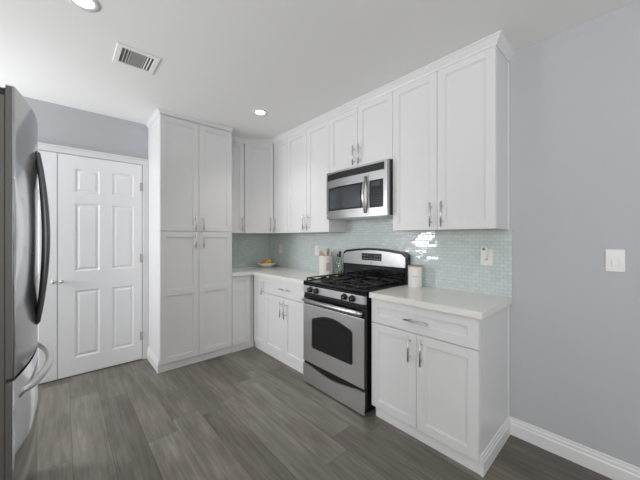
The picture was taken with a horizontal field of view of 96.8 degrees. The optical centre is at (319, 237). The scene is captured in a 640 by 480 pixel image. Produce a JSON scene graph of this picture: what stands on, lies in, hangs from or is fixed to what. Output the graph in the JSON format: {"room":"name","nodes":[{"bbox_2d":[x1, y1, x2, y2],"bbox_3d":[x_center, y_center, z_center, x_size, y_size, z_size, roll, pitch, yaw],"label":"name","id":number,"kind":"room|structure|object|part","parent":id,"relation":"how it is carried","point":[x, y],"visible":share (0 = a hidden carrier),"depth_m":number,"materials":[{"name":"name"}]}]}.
{"room":"kitchen","nodes":[
{"label":"kitchen","id":0,"kind":"room"},
{"bbox_2d":[23,96,147,384],"bbox_3d":[-2.299,0.041,2.871,4.050,2.563,0.150,0,0,-42],"label":"wall","id":1,"kind":"structure","parent":0,"point":[61,125],"depth_m":2.77,"materials":[{"name":"paint"}]},
{"bbox_2d":[38,150,56,383],"bbox_3d":[-2.672,0.263,2.392,0.670,2.094,0.060,0,0,-42],"label":"door","id":2,"kind":"structure","parent":1,"relation":"in","point":[47,327],"depth_m":2.60,"materials":[{"name":"paint"}]},
{"bbox_3d":[-2.702,0.242,2.393,0.477,1.810,0.012,0,0,-42],"label":"panel","id":3,"kind":"part","parent":2,"relation":"part of","materials":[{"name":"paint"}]},
{"bbox_2d":[38,142,148,358],"bbox_3d":[-2.437,0.233,2.628,1.480,2.178,0.026,0,0,-42],"label":"trim","id":4,"kind":"structure","parent":1,"relation":"attached to","point":[41,146],"depth_m":3.09,"materials":[{"name":"paint"}]},
{"bbox_2d":[58,153,142,378],"bbox_3d":[-2.168,0.263,2.848,0.680,2.094,0.060,0,0,-42],"label":"door","id":5,"kind":"structure","parent":1,"relation":"in","point":[100,256],"depth_m":2.83,"materials":[{"name":"paint"}]},
{"bbox_3d":[-2.169,0.242,2.874,0.477,1.810,0.012,0,0,-42],"label":"panel","id":6,"kind":"part","parent":5,"relation":"part of","materials":[{"name":"paint"}]},
{"bbox_2d":[232,141,243,233],"bbox_3d":[-1.142,-0.647,3.605,0.277,1.185,0.310,0,0,-42],"label":"upper cabinet","id":7,"kind":"object","parent":1,"relation":"attached to","point":[237,148],"visible":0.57,"depth_m":3.56,"materials":[{"name":"paint"}]},
{"bbox_2d":[232,234,268,267],"bbox_3d":[-1.045,0.194,3.898,0.813,0.497,0.007,0,0,-42],"label":"tile backsplash","id":8,"kind":"structure","parent":1,"relation":"attached to","point":[248,250],"depth_m":3.95,"materials":[{"name":"tile"}]},
{"bbox_2d":[0,0,639,138],"bbox_3d":[-0.178,-1.291,0.635,4.300,0.100,6.600,0,0,-42],"label":"ceiling","id":9,"kind":"structure","parent":0,"point":[297,62],"depth_m":1.82,"materials":[{"name":"paint"}]},
{"bbox_2d":[68,0,100,11],"bbox_3d":[-1.240,-1.237,1.486,0.146,0.006,0.146,0,0,-42],"label":"recessed light","id":10,"kind":"object","parent":9,"relation":"in","point":[87,5],"visible":1,"depth_m":1.51,"materials":[{"name":"paint"}]},
{"bbox_2d":[74,0,93,7],"bbox_3d":[-1.240,-1.239,1.486,0.092,0.002,0.092,0,0,-42],"label":"diffuser","id":11,"kind":"object","parent":10,"relation":"attached to","point":[79,3],"depth_m":1.50,"materials":[{"name":"white plastic"}]},
{"bbox_2d":[112,42,160,74],"bbox_3d":[-1.278,-1.236,1.976,0.246,0.008,0.255,0,0,-42],"label":"ceiling vent","id":12,"kind":"object","parent":9,"relation":"in","point":[124,55],"visible":1,"depth_m":1.97,"materials":[{"name":"metal"}]},
{"bbox_2d":[126,51,146,68],"bbox_3d":[-1.278,-1.234,1.976,0.090,0.005,0.189,0,0,-42],"label":"grille","id":13,"kind":"object","parent":12,"relation":"attached to","point":[134,59],"depth_m":1.97,"materials":[{"name":"metal"}]},
{"bbox_2d":[253,109,267,115],"bbox_3d":[-0.593,-1.237,2.810,0.146,0.006,0.146,0,0,-42],"label":"recessed light","id":14,"kind":"object","parent":9,"relation":"in","point":[260,112],"visible":1,"depth_m":2.81,"materials":[{"name":"paint"}]},
{"bbox_2d":[38,346,612,479],"bbox_3d":[-0.178,1.372,0.635,4.300,0.100,6.600,0,0,-42],"label":"floor","id":15,"kind":"structure","parent":0,"point":[245,414],"depth_m":1.91,"materials":[{"name":"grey wood"}]},
{"bbox_2d":[0,84,53,479],"bbox_3d":[-1.599,0.392,1.092,0.842,1.860,0.817,0,0,-42],"label":"refrigerator","id":16,"kind":"object","parent":15,"relation":"on","point":[21,165],"visible":1,"depth_m":1.07,"materials":[{"name":"metal"}]},
{"bbox_3d":[-1.094,0.359,0.999,0.016,1.786,0.001,0,0,-42],"label":"trim","id":17,"kind":"part","parent":16,"relation":"part of","materials":[{"name":"paint"}]},
{"bbox_3d":[-1.206,-0.020,1.156,0.060,1.035,0.384,0,0,-42],"label":"door","id":18,"kind":"part","parent":16,"relation":"part of","materials":[{"name":"metal"}]},
{"bbox_3d":[-1.353,0.886,1.315,0.065,0.753,0.816,0,0,-42],"label":"freezer drawer","id":19,"kind":"part","parent":16,"relation":"part of","materials":[{"name":"metal"}]},
{"bbox_3d":[-1.483,-0.020,1.459,0.065,1.035,0.428,0,0,-42],"label":"door","id":20,"kind":"part","parent":16,"relation":"part of","materials":[{"name":"metal"}]},
{"bbox_3d":[-1.322,0.577,1.340,0.097,0.028,0.674,0,0,-42],"label":"handle","id":21,"kind":"part","parent":16,"relation":"part of","materials":[{"name":"silver metal"}]},
{"bbox_3d":[-1.274,0.000,1.303,0.051,0.791,0.028,0,0,-42],"label":"handle","id":22,"kind":"part","parent":16,"relation":"part of","materials":[{"name":"metal"}]},
{"bbox_3d":[-1.328,0.000,1.362,0.051,0.791,0.028,0,0,-42],"label":"handle","id":23,"kind":"part","parent":16,"relation":"part of","materials":[{"name":"metal"}]},
{"bbox_2d":[148,113,231,372],"bbox_3d":[-1.438,0.041,3.175,0.736,2.562,0.551,0,0,-42],"label":"pantry cabinet","id":24,"kind":"object","parent":15,"relation":"on","point":[190,163],"visible":1,"depth_m":2.96,"materials":[{"name":"paint"}]},
{"bbox_2d":[147,346,158,373],"bbox_3d":[-1.729,1.258,2.937,0.014,0.129,0.475,0,0,-42],"label":"baseboard","id":25,"kind":"structure","parent":24,"relation":"attached to","point":[151,357],"depth_m":2.90,"materials":[{"name":"paint"}]},
{"bbox_3d":[-1.420,0.589,2.882,0.364,1.302,0.019,0,0,-42],"label":"door","id":26,"kind":"part","parent":24,"relation":"part of","materials":[{"name":"paint"}]},
{"bbox_3d":[-1.420,-0.634,2.882,0.364,1.132,0.019,0,0,-42],"label":"door","id":27,"kind":"part","parent":24,"relation":"part of","materials":[{"name":"paint"}]},
{"bbox_2d":[145,108,232,131],"bbox_3d":[-1.450,-1.222,3.170,0.762,0.036,0.542,0,0,-42],"label":"trim","id":28,"kind":"structure","parent":24,"relation":"attached to","point":[158,111],"depth_m":2.94,"materials":[{"name":"paint"}]},
{"bbox_3d":[-1.147,0.589,3.128,0.363,1.302,0.019,0,0,-42],"label":"door","id":29,"kind":"part","parent":24,"relation":"part of","materials":[{"name":"paint"}]},
{"bbox_3d":[-1.147,-0.634,3.128,0.363,1.132,0.019,0,0,-42],"label":"door","id":30,"kind":"part","parent":24,"relation":"part of","materials":[{"name":"paint"}]},
{"bbox_2d":[231,275,254,352],"bbox_3d":[-0.875,0.883,3.708,0.813,0.879,0.515,0,0,-42],"label":"base cabinet","id":31,"kind":"object","parent":15,"relation":"on","point":[242,286],"visible":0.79,"depth_m":3.34,"materials":[{"name":"paint"}]},
{"bbox_3d":[-0.924,0.844,3.329,0.226,0.793,0.019,0,0,-42],"label":"door","id":32,"kind":"part","parent":31,"relation":"part of","materials":[{"name":"paint"}]},
{"bbox_2d":[232,266,336,284],"bbox_3d":[-0.532,0.423,3.324,0.805,0.039,1.530,0,0,-42],"label":"countertop","id":33,"kind":"structure","parent":31,"relation":"on","point":[298,276],"depth_m":3.29,"materials":[{"name":"stone"}]},
{"bbox_2d":[257,262,276,267],"bbox_3d":[-0.721,0.372,3.870,0.274,0.063,0.274,0,0,-42],"label":"fruit bowl","id":34,"kind":"object","parent":33,"relation":"on","point":[265,265],"visible":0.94,"depth_m":3.78,"materials":[{"name":"white ceramic"}]},
{"bbox_2d":[319,255,332,274],"bbox_3d":[0.065,0.298,3.074,0.162,0.210,0.163,0,0,-42],"label":"utensil crock","id":35,"kind":"object","parent":33,"relation":"on","point":[325,262],"visible":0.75,"depth_m":3.01,"materials":[{"name":"white ceramic"}]},
{"bbox_2d":[335,254,338,275],"bbox_3d":[0.188,0.289,3.046,0.048,0.230,0.048,0,0,-42],"label":"bottle","id":36,"kind":"object","parent":33,"relation":"on","point":[337,259],"visible":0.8,"depth_m":3.04,"materials":[{"name":"clear glass"}]},
{"bbox_2d":[337,251,341,274],"bbox_3d":[0.211,0.274,3.002,0.052,0.258,0.052,0,0,-42],"label":"oil bottle","id":37,"kind":"object","parent":33,"relation":"on","point":[339,265],"visible":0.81,"depth_m":2.98,"materials":[{"name":"clear glass"}]},
{"bbox_2d":[254,275,266,352],"bbox_3d":[-0.527,0.883,3.496,0.582,0.879,0.264,0,0,-42],"label":"base cabinet","id":38,"kind":"object","parent":15,"relation":"on","point":[259,282],"visible":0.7,"depth_m":3.33,"materials":[{"name":"paint"}]},
{"bbox_2d":[265,277,304,373],"bbox_3d":[-0.184,0.883,3.116,0.582,0.879,0.760,0,0,-42],"label":"base cabinet","id":39,"kind":"object","parent":15,"relation":"on","point":[283,299],"visible":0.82,"depth_m":2.93,"materials":[{"name":"paint"}]},
{"bbox_3d":[-0.493,0.934,3.092,0.019,0.613,0.376,0,0,-42],"label":"door","id":40,"kind":"part","parent":39,"relation":"part of","materials":[{"name":"paint"}]},
{"bbox_3d":[-0.366,0.535,2.951,0.019,0.175,0.756,0,0,-42],"label":"drawer","id":41,"kind":"part","parent":39,"relation":"part of","materials":[{"name":"paint"}]},
{"bbox_3d":[-0.239,0.934,2.810,0.019,0.613,0.376,0,0,-42],"label":"door","id":42,"kind":"part","parent":39,"relation":"part of","materials":[{"name":"paint"}]},
{"bbox_2d":[302,248,409,415],"bbox_3d":[0.290,0.711,2.522,0.650,1.222,0.758,0,0,-42],"label":"gas range","id":43,"kind":"object","parent":15,"relation":"on","point":[337,310],"visible":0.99,"depth_m":2.35,"materials":[{"name":"silver metal"}]},
{"bbox_3d":[0.067,0.562,2.333,0.066,0.044,0.690,0,0,-42],"label":"handle","id":44,"kind":"part","parent":43,"relation":"part of","materials":[{"name":"metal"}]},
{"bbox_3d":[0.101,1.216,2.363,0.022,0.168,0.710,0,0,-42],"label":"storage drawer","id":45,"kind":"part","parent":43,"relation":"part of","materials":[{"name":"silver metal"}]},
{"bbox_3d":[0.100,0.826,2.363,0.024,0.601,0.716,0,0,-42],"label":"oven door","id":46,"kind":"part","parent":43,"relation":"part of","materials":[{"name":"silver metal"}]},
{"bbox_3d":[0.098,0.465,2.364,0.034,0.064,0.712,0,0,-42],"label":"control panel","id":47,"kind":"part","parent":43,"relation":"part of","materials":[{"name":"metal"}]},
{"bbox_2d":[303,275,406,296],"bbox_3d":[0.300,0.413,2.542,0.574,0.042,0.722,0,0,-42],"label":"cooktop","id":48,"kind":"object","parent":43,"relation":"in","point":[320,285],"depth_m":2.38,"materials":[{"name":"black metal"}]},
{"bbox_3d":[0.498,0.329,2.710,0.006,0.118,0.714,0,0,-42],"label":"panel","id":49,"kind":"part","parent":43,"relation":"part of","materials":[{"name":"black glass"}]},
{"bbox_2d":[372,298,509,474],"bbox_3d":[0.819,0.883,2.005,0.582,0.879,0.744,0,0,-42],"label":"base cabinet","id":50,"kind":"object","parent":15,"relation":"on","point":[442,379],"visible":0.88,"depth_m":1.77,"materials":[{"name":"paint"}]},
{"bbox_3d":[0.509,0.934,1.982,0.019,0.613,0.358,0,0,-42],"label":"door","id":51,"kind":"part","parent":50,"relation":"part of","materials":[{"name":"paint"}]},
{"bbox_3d":[0.582,0.729,1.861,0.036,0.165,0.012,0,0,-42],"label":"handle","id":52,"kind":"part","parent":50,"relation":"part of","materials":[{"name":"silver metal"}]},
{"bbox_3d":[0.617,0.540,1.822,0.036,0.012,0.170,0,0,-42],"label":"handle","id":53,"kind":"part","parent":50,"relation":"part of","materials":[{"name":"silver metal"}]},
{"bbox_3d":[0.638,0.732,1.798,0.036,0.165,0.012,0,0,-42],"label":"handle","id":54,"kind":"part","parent":50,"relation":"part of","materials":[{"name":"silver metal"}]},
{"bbox_3d":[0.635,0.535,1.843,0.019,0.175,0.733,0,0,-42],"label":"drawer","id":55,"kind":"part","parent":50,"relation":"part of","materials":[{"name":"paint"}]},
{"bbox_2d":[369,284,511,319],"bbox_3d":[0.826,0.423,2.001,0.562,0.039,0.766,0,0,-42],"label":"countertop","id":56,"kind":"structure","parent":50,"relation":"on","point":[468,304],"depth_m":1.85,"materials":[{"name":"stone"}]},
{"bbox_2d":[408,265,421,287],"bbox_3d":[0.778,0.315,2.324,0.116,0.177,0.115,0,0,-42],"label":"canister","id":57,"kind":"object","parent":56,"relation":"on","point":[414,271],"visible":1,"depth_m":2.28,"materials":[{"name":"white ceramic"}]},
{"bbox_3d":[0.756,0.934,1.709,0.019,0.613,0.371,0,0,-42],"label":"door","id":58,"kind":"part","parent":50,"relation":"part of","materials":[{"name":"paint"}]},
{"bbox_2d":[509,1,639,467],"bbox_3d":[1.325,0.041,1.993,0.150,2.563,6.600,0,0,-42],"label":"wall","id":59,"kind":"structure","parent":0,"point":[575,92],"depth_m":1.67,"materials":[{"name":"paint"}]},
{"bbox_2d":[237,144,287,233],"bbox_3d":[-0.768,-0.647,3.797,0.535,1.185,0.526,0,0,-42],"label":"upper cabinet","id":60,"kind":"object","parent":59,"relation":"attached to","point":[258,158],"visible":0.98,"depth_m":3.62,"materials":[{"name":"paint"}]},
{"bbox_3d":[-0.775,-0.626,3.619,0.361,1.138,0.019,0,0,0],"label":"door","id":61,"kind":"part","parent":60,"relation":"part of","materials":[{"name":"paint"}]},
{"bbox_3d":[-0.770,-0.056,3.801,0.531,0.003,0.516,0,0,-42],"label":"panel","id":62,"kind":"part","parent":60,"relation":"part of","materials":[{"name":"white wood"}]},
{"bbox_2d":[273,138,291,233],"bbox_3d":[-0.404,-0.647,3.571,0.298,1.185,0.302,0,0,-42],"label":"upper cabinet","id":63,"kind":"object","parent":59,"relation":"attached to","point":[280,219],"visible":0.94,"depth_m":3.49,"materials":[{"name":"paint"}]},
{"bbox_2d":[288,120,345,232],"bbox_3d":[-0.064,-0.647,3.195,0.298,1.185,0.711,0,0,-42],"label":"upper cabinet","id":64,"kind":"object","parent":59,"relation":"attached to","point":[308,150],"visible":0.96,"depth_m":3.08,"materials":[{"name":"paint"}]},
{"bbox_3d":[-0.260,-0.626,3.257,0.019,1.138,0.353,0,0,-42],"label":"door","id":65,"kind":"part","parent":64,"relation":"part of","materials":[{"name":"paint"}]},
{"bbox_3d":[-0.021,-0.626,2.993,0.019,1.138,0.353,0,0,-42],"label":"door","id":66,"kind":"part","parent":64,"relation":"part of","materials":[{"name":"paint"}]},
{"bbox_3d":[-0.042,-0.056,3.214,0.237,0.003,0.710,0,0,-42],"label":"panel","id":67,"kind":"part","parent":64,"relation":"part of","materials":[{"name":"white wood"}]},
{"bbox_2d":[329,91,392,172],"bbox_3d":[0.424,-0.940,2.655,0.298,0.600,0.742,0,0,-42],"label":"upper cabinet","id":68,"kind":"object","parent":59,"relation":"attached to","point":[363,134],"visible":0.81,"depth_m":2.54,"materials":[{"name":"paint"}]},
{"bbox_3d":[0.222,-0.918,2.723,0.019,0.553,0.368,0,0,-42],"label":"door","id":69,"kind":"part","parent":68,"relation":"part of","materials":[{"name":"paint"}]},
{"bbox_3d":[0.349,-0.752,2.542,0.036,0.175,0.012,0,0,-42],"label":"handle","id":70,"kind":"part","parent":68,"relation":"part of","materials":[{"name":"silver metal"}]},
{"bbox_2d":[327,159,392,220],"bbox_3d":[0.386,-0.407,2.620,0.384,0.458,0.735,0,0,-42],"label":"microwave","id":71,"kind":"object","parent":68,"relation":"attached to","point":[365,191],"visible":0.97,"depth_m":2.45,"materials":[{"name":"silver metal"}]},
{"bbox_3d":[0.235,-0.369,2.595,0.023,0.342,0.536,0,0,-39],"label":"door","id":72,"kind":"part","parent":71,"relation":"part of","materials":[{"name":"metal"}]},
{"bbox_3d":[0.421,-0.181,2.652,0.283,0.007,0.725,0,0,-42],"label":"plate","id":73,"kind":"part","parent":71,"relation":"part of","materials":[{"name":"silver metal"}]},
{"bbox_3d":[0.370,-0.366,2.393,0.056,0.320,0.025,0,0,-42],"label":"handle","id":74,"kind":"part","parent":71,"relation":"part of","materials":[{"name":"metal"}]},
{"bbox_3d":[0.461,-0.364,2.334,0.006,0.228,0.135,0,0,-42],"label":"control panel","id":75,"kind":"part","parent":71,"relation":"part of","materials":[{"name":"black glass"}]},
{"bbox_3d":[0.471,-0.918,2.448,0.019,0.553,0.369,0,0,-42],"label":"door","id":76,"kind":"part","parent":68,"relation":"part of","materials":[{"name":"paint"}]},
{"bbox_2d":[269,218,512,303],"bbox_3d":[0.276,0.122,3.037,0.007,0.640,3.040,0,0,-42],"label":"tile backsplash","id":77,"kind":"structure","parent":59,"relation":"attached to","point":[450,260],"depth_m":2.33,"materials":[{"name":"tile"}]},
{"bbox_2d":[315,245,318,255],"bbox_3d":[-0.038,0.152,3.372,0.009,0.118,0.072,0,0,-42],"label":"wall outlet","id":78,"kind":"object","parent":77,"relation":"attached to","point":[316,246],"visible":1,"depth_m":3.37,"materials":[{"name":"white plastic"}]},
{"bbox_2d":[480,249,492,265],"bbox_3d":[1.183,0.138,2.019,0.009,0.118,0.078,0,0,-42],"label":"wall outlet","id":79,"kind":"object","parent":77,"relation":"attached to","point":[483,261],"visible":0.79,"depth_m":2.01,"materials":[{"name":"white plastic"}]},
{"bbox_2d":[481,246,487,259],"bbox_3d":[1.165,0.110,2.012,0.028,0.099,0.040,0,0,-42],"label":"plug","id":80,"kind":"object","parent":79,"relation":"attached to","point":[484,250],"visible":1,"depth_m":2.00,"materials":[{"name":"white plastic"}]},
{"bbox_2d":[393,45,509,230],"bbox_3d":[0.923,-0.647,2.101,0.298,1.185,0.748,0,0,-42],"label":"upper cabinet","id":81,"kind":"object","parent":59,"relation":"attached to","point":[451,124],"visible":0.98,"depth_m":1.95,"materials":[{"name":"paint"}]},
{"bbox_2d":[232,30,515,143],"bbox_3d":[0.132,-1.214,2.739,2.891,0.052,0.504,0,0,37],"label":"trim","id":82,"kind":"structure","parent":81,"relation":"attached to","point":[499,39],"depth_m":2.16,"materials":[{"name":"paint"}]},
{"bbox_3d":[0.720,-0.626,2.173,0.019,1.138,0.366,0,0,-42],"label":"door","id":83,"kind":"part","parent":81,"relation":"part of","materials":[{"name":"paint"}]},
{"bbox_3d":[0.796,-0.167,2.047,0.036,0.175,0.012,0,0,-42],"label":"handle","id":84,"kind":"part","parent":81,"relation":"part of","materials":[{"name":"silver metal"}]},
{"bbox_3d":[0.850,-0.167,1.987,0.036,0.175,0.012,0,0,-42],"label":"handle","id":85,"kind":"part","parent":81,"relation":"part of","materials":[{"name":"silver metal"}]},
{"bbox_3d":[0.943,-0.056,2.124,0.237,0.003,0.739,0,0,-42],"label":"panel","id":86,"kind":"part","parent":81,"relation":"part of","materials":[{"name":"white wood"}]},
{"bbox_3d":[0.968,-0.626,1.898,0.019,1.138,0.369,0,0,-42],"label":"door","id":87,"kind":"part","parent":81,"relation":"part of","materials":[{"name":"paint"}]},
{"bbox_2d":[481,416,639,479],"bbox_3d":[2.119,1.265,0.609,0.526,0.115,3.082,0,0,-42],"label":"baseboard","id":88,"kind":"structure","parent":59,"relation":"attached to","point":[613,468],"depth_m":1.68,"materials":[{"name":"paint"}]},
{"bbox_2d":[605,249,624,271],"bbox_3d":[1.614,0.125,1.553,0.011,0.122,0.075,0,0,-42],"label":"light switch","id":89,"kind":"object","parent":59,"relation":"attached to","point":[614,258],"visible":1,"depth_m":1.55,"materials":[{"name":"white plastic"}]}
]}

